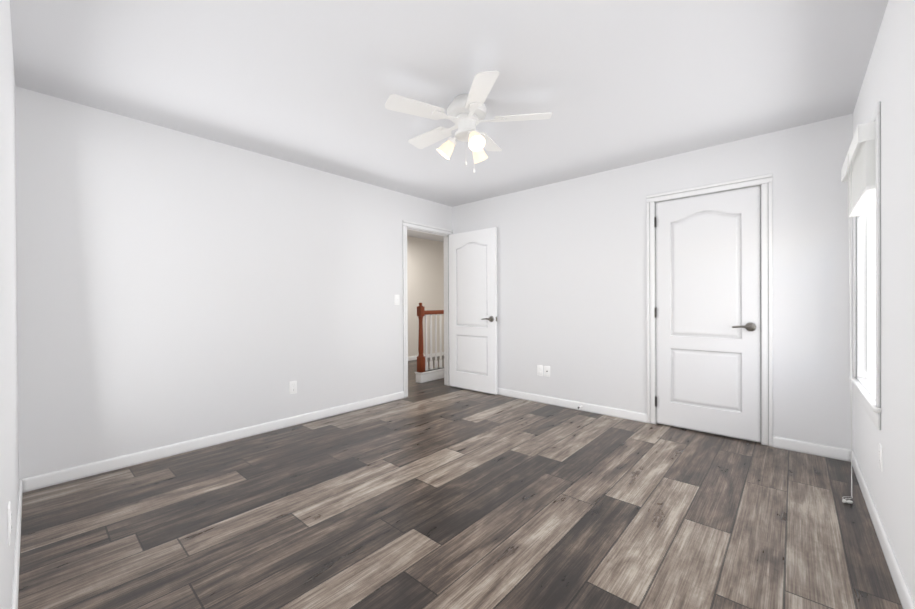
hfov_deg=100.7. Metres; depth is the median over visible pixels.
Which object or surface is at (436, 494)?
floor
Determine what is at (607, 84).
ceiling
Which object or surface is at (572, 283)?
wall
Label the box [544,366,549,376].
outlet
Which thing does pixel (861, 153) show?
window blind
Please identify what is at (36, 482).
baseboard
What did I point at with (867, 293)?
window
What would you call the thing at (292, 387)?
outlet
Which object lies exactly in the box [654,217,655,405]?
closet door hinges
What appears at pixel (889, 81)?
wall
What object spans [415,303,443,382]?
stair railing
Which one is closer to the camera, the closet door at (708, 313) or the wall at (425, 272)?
the closet door at (708, 313)
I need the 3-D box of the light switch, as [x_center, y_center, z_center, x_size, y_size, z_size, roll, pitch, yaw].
[-0.705,-0.055,4.441,0.016,0.115,0.070,0,0,42]
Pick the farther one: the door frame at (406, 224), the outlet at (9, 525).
the door frame at (406, 224)
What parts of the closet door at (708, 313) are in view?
handle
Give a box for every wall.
[0,0,18,608]
[15,86,451,478]
[407,236,443,356]
[452,114,852,449]
[853,0,914,602]
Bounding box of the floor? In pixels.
[18,356,902,608]
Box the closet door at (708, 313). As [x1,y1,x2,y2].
[656,186,760,442]
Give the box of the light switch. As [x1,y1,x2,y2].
[395,295,398,304]
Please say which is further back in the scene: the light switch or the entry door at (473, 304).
the entry door at (473, 304)
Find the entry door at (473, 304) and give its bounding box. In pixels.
[449,227,497,394]
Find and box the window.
[842,101,881,503]
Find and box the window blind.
[841,121,874,216]
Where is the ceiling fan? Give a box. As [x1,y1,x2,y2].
[385,71,551,172]
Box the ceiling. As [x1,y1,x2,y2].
[10,0,888,241]
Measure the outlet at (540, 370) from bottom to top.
0.115 m
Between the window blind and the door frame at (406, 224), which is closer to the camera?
the window blind
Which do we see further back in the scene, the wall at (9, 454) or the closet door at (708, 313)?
the closet door at (708, 313)
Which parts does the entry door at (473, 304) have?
handle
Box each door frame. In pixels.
[403,220,452,397]
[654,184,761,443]
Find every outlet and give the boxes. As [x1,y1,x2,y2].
[7,501,11,545]
[289,381,296,393]
[537,365,542,375]
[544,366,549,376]
[879,443,882,470]
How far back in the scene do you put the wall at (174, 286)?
2.88 m
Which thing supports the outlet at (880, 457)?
attached to the wall at (889, 81)
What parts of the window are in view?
blind cord, frame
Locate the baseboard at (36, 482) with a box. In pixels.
[11,352,914,608]
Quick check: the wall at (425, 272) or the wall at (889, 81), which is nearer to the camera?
the wall at (889, 81)
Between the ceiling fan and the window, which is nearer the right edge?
the window

